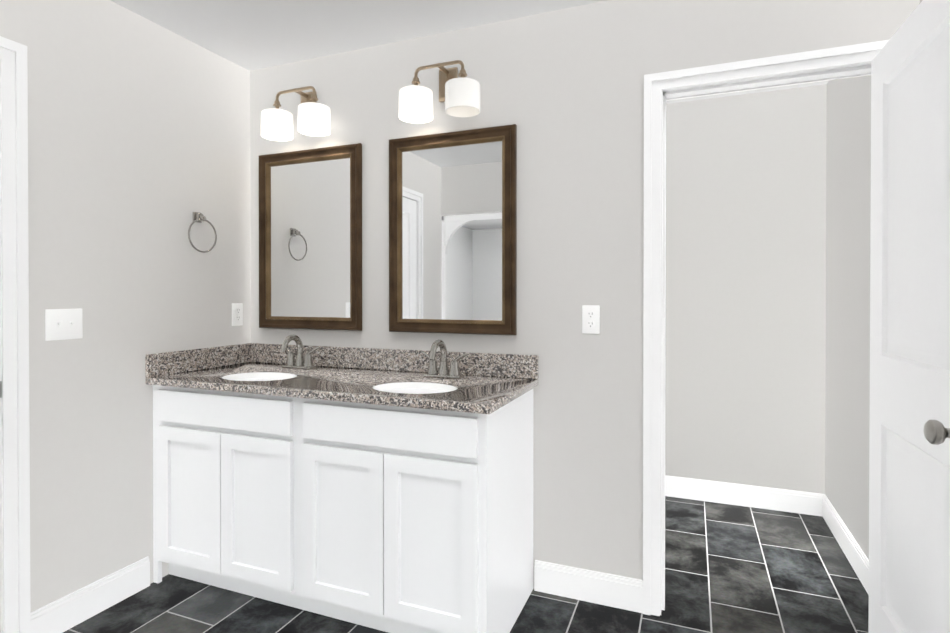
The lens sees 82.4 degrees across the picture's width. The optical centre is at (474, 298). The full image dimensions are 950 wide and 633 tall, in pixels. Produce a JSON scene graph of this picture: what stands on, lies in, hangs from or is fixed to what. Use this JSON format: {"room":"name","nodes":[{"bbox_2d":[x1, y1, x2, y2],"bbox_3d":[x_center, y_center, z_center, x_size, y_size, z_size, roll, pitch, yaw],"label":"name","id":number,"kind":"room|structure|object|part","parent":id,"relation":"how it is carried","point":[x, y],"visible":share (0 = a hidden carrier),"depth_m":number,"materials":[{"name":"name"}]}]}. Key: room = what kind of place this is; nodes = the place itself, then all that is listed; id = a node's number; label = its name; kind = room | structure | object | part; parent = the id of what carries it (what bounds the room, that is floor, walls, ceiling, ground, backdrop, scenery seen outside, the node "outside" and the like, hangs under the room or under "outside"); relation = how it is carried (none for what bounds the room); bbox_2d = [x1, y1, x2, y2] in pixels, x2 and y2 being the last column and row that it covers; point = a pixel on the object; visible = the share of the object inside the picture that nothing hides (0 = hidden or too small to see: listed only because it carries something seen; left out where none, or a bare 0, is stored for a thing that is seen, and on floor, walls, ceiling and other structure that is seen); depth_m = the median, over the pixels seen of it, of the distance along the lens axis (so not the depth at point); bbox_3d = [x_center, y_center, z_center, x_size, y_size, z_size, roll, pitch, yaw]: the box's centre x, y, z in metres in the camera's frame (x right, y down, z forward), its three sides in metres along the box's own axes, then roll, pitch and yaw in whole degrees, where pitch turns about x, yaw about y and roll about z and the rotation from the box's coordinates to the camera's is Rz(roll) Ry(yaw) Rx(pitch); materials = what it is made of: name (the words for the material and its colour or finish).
{"room":"bathroom","nodes":[
{"label":"bathroom","id":0,"kind":"room"},
{"bbox_2d":[0,0,250,611],"bbox_3d":[-1.822,0.025,1.480,0.120,2.440,3.320,0,0,22],"label":"wall","id":1,"kind":"structure","parent":0,"point":[138,140],"depth_m":2.21,"materials":[{"name":"grey paint"}]},
{"bbox_2d":[0,36,30,632],"bbox_3d":[-1.803,0.183,1.506,0.139,2.124,0.923,0,0,22],"label":"door frame","id":2,"kind":"structure","parent":1,"relation":"attached to","point":[14,330],"depth_m":1.87,"materials":[{"name":"white wood"}]},
{"bbox_2d":[45,308,82,340],"bbox_3d":[-1.529,0.097,2.026,0.016,0.115,0.128,0,0,22],"label":"switch plate","id":3,"kind":"object","parent":1,"relation":"attached to","point":[62,324],"visible":1,"depth_m":2.02,"materials":[{"name":"plastic"}]},
{"bbox_2d":[31,556,149,632],"bbox_3d":[-1.492,1.178,2.131,0.014,0.125,0.457,0,0,22],"label":"baseboard","id":4,"kind":"structure","parent":1,"relation":"attached to","point":[70,610],"depth_m":2.11,"materials":[{"name":"white wood"}]},
{"bbox_2d":[145,343,248,378],"bbox_3d":[-1.299,0.289,2.594,0.020,0.100,0.579,0,0,22],"label":"backsplash","id":5,"kind":"structure","parent":1,"relation":"attached to","point":[163,363],"depth_m":2.54,"materials":[{"name":"grey stone"}]},
{"bbox_2d":[188,212,216,252],"bbox_3d":[-1.295,-0.310,2.561,0.050,0.192,0.160,0,0,22],"label":"towel ring","id":6,"kind":"object","parent":1,"relation":"attached to","point":[198,217],"visible":1,"depth_m":2.55,"materials":[{"name":"silver metal"}]},
{"bbox_2d":[232,303,242,325],"bbox_3d":[-1.223,0.084,2.798,0.009,0.115,0.070,0,0,22],"label":"electrical outlet","id":7,"kind":"object","parent":1,"relation":"attached to","point":[237,314],"visible":1,"depth_m":2.79,"materials":[{"name":"plastic"}]},
{"bbox_2d":[63,496,868,632],"bbox_3d":[-0.173,1.274,1.571,3.160,0.060,4.740,0,0,22],"label":"floor","id":8,"kind":"structure","parent":0,"point":[729,568],"depth_m":2.23,"materials":[{"name":"tile"}]},
{"bbox_2d":[153,387,532,632],"bbox_3d":[-0.580,0.805,2.330,1.553,0.869,0.584,0,0,22],"label":"bathroom vanity","id":9,"kind":"object","parent":8,"relation":"on","point":[387,490],"depth_m":2.01,"materials":[{"name":"wood"}]},
{"bbox_3d":[-1.191,0.832,2.270,0.350,0.572,0.019,0,0,22],"label":"door","id":10,"kind":"part","parent":9,"relation":"part of","materials":[{"name":"white wood"}]},
{"bbox_3d":[-1.026,0.458,2.202,0.706,0.132,0.019,0,0,22],"label":"drawer","id":11,"kind":"part","parent":9,"relation":"part of","materials":[{"name":"white wood"}]},
{"bbox_3d":[-0.861,0.833,2.138,0.350,0.572,0.019,0,0,22],"label":"door","id":12,"kind":"part","parent":9,"relation":"part of","materials":[{"name":"white wood"}]},
{"bbox_2d":[146,363,538,414],"bbox_3d":[-0.573,0.356,2.315,1.576,0.030,0.600,0,0,22],"label":"countertop","id":13,"kind":"structure","parent":9,"relation":"on","point":[481,394],"depth_m":2.14,"materials":[{"name":"grey stone"}]},
{"bbox_2d":[213,371,296,382],"bbox_3d":[-0.942,0.433,2.374,0.379,0.177,0.300,0,0,22],"label":"sink","id":14,"kind":"object","parent":13,"relation":"in","point":[261,376],"depth_m":2.49,"materials":[{"name":"white ceramic"}]},
{"bbox_2d":[277,335,320,370],"bbox_3d":[-0.862,0.256,2.571,0.219,0.167,0.154,0,0,22],"label":"faucet","id":15,"kind":"object","parent":13,"relation":"on","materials":[{"name":"silver metal"}]},
{"bbox_2d":[365,379,464,394],"bbox_3d":[-0.232,0.435,2.089,0.379,0.177,0.300,0,0,22],"label":"sink","id":16,"kind":"object","parent":13,"relation":"in","point":[394,384],"depth_m":2.20,"materials":[{"name":"white ceramic"}]},
{"bbox_2d":[417,340,468,378],"bbox_3d":[-0.152,0.257,2.287,0.219,0.167,0.154,0,0,22],"label":"faucet","id":17,"kind":"object","parent":13,"relation":"on","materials":[{"name":"silver metal"}]},
{"bbox_3d":[-0.484,0.834,1.987,0.350,0.572,0.019,0,0,22],"label":"door","id":18,"kind":"part","parent":9,"relation":"part of","materials":[{"name":"white wood"}]},
{"bbox_3d":[-0.319,0.460,1.918,0.706,0.132,0.019,0,0,22],"label":"drawer","id":19,"kind":"part","parent":9,"relation":"part of","materials":[{"name":"white wood"}]},
{"bbox_3d":[-0.154,0.835,1.855,0.350,0.572,0.019,0,0,22],"label":"door","id":20,"kind":"part","parent":9,"relation":"part of","materials":[{"name":"white wood"}]},
{"bbox_2d":[110,0,828,103],"bbox_3d":[-0.173,-1.226,1.553,3.160,0.060,4.740,0,0,22],"label":"ceiling","id":21,"kind":"structure","parent":0,"point":[250,35],"depth_m":2.36,"materials":[{"name":"paint"}]},
{"bbox_2d":[250,0,918,588],"bbox_3d":[0.222,0.019,2.384,3.000,2.440,0.120,0,0,22],"label":"wall","id":22,"kind":"structure","parent":0,"point":[562,90],"depth_m":2.25,"materials":[{"name":"grey paint"}]},
{"bbox_2d":[261,86,330,140],"bbox_3d":[-0.867,-0.914,2.653,0.374,0.237,0.180,0,0,22],"label":"sconce","id":23,"kind":"object","parent":22,"relation":"attached to","point":[314,117],"visible":1,"depth_m":2.61,"materials":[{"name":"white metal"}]},
{"bbox_2d":[259,143,361,330],"bbox_3d":[-0.839,-0.294,2.726,0.620,0.902,0.030,0,0,22],"label":"mirror","id":24,"kind":"object","parent":22,"relation":"attached to","point":[310,238],"visible":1,"depth_m":2.73,"materials":[{"name":"brown wood"}]},
{"bbox_2d":[249,343,538,378],"bbox_3d":[-0.465,0.289,2.584,1.576,0.100,0.020,0,0,22],"label":"backsplash","id":25,"kind":"structure","parent":22,"relation":"attached to","point":[381,359],"depth_m":2.53,"materials":[{"name":"grey stone"}]},
{"bbox_2d":[399,60,479,122],"bbox_3d":[-0.151,-0.912,2.365,0.374,0.237,0.180,0,0,22],"label":"sconce","id":26,"kind":"object","parent":22,"relation":"attached to","point":[459,97],"visible":0.98,"depth_m":2.33,"materials":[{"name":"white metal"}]},
{"bbox_2d":[389,124,516,334],"bbox_3d":[-0.115,-0.292,2.436,0.620,0.902,0.030,0,0,22],"label":"mirror","id":27,"kind":"object","parent":22,"relation":"attached to","point":[452,232],"visible":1,"depth_m":2.43,"materials":[{"name":"brown wood"}]},
{"bbox_2d":[534,560,642,612],"bbox_3d":[0.459,1.177,2.225,0.441,0.125,0.014,0,0,22],"label":"baseboard","id":28,"kind":"structure","parent":22,"relation":"attached to","point":[621,592],"depth_m":2.22,"materials":[{"name":"white wood"}]},
{"bbox_2d":[582,305,599,333],"bbox_3d":[0.472,0.087,2.214,0.070,0.115,0.009,0,0,22],"label":"electrical outlet","id":29,"kind":"object","parent":22,"relation":"attached to","point":[590,319],"visible":1,"depth_m":2.21,"materials":[{"name":"plastic"}]},
{"bbox_2d":[643,39,889,615],"bbox_3d":[1.077,0.185,2.033,0.844,2.112,0.139,0,0,22],"label":"door frame","id":30,"kind":"structure","parent":22,"relation":"attached to","point":[850,61],"depth_m":2.11,"materials":[{"name":"white wood"}]},
{"bbox_2d":[868,0,949,632],"bbox_3d":[1.250,0.217,1.516,0.173,2.040,0.706,0,0,22],"label":"open door","id":31,"kind":"structure","parent":22,"relation":"in","point":[909,505],"depth_m":1.54,"materials":[{"name":"white wood"}]},
{"bbox_2d":[665,85,824,492],"bbox_3d":[1.480,0.012,3.334,1.370,2.440,0.120,0,0,22],"label":"wall","id":32,"kind":"structure","parent":0,"point":[768,204],"depth_m":3.22,"materials":[{"name":"grey paint"}]},
{"bbox_2d":[665,475,818,515],"bbox_3d":[1.451,1.170,3.282,1.080,0.125,0.014,0,0,22],"label":"baseboard","id":33,"kind":"structure","parent":32,"relation":"attached to","point":[801,502],"depth_m":3.22,"materials":[{"name":"white wood"}]},
{"bbox_2d":[821,75,870,559],"bbox_3d":[1.809,0.018,2.475,0.120,2.440,1.230,0,0,22],"label":"wall","id":34,"kind":"structure","parent":0,"point":[846,189],"depth_m":2.65,"materials":[{"name":"grey paint"}]},
{"bbox_2d":[819,493,868,594],"bbox_3d":[1.751,1.175,2.517,0.014,0.125,1.210,0,0,22],"label":"baseboard","id":35,"kind":"structure","parent":34,"relation":"attached to","point":[856,557],"depth_m":2.61,"materials":[{"name":"white wood"}]}
]}

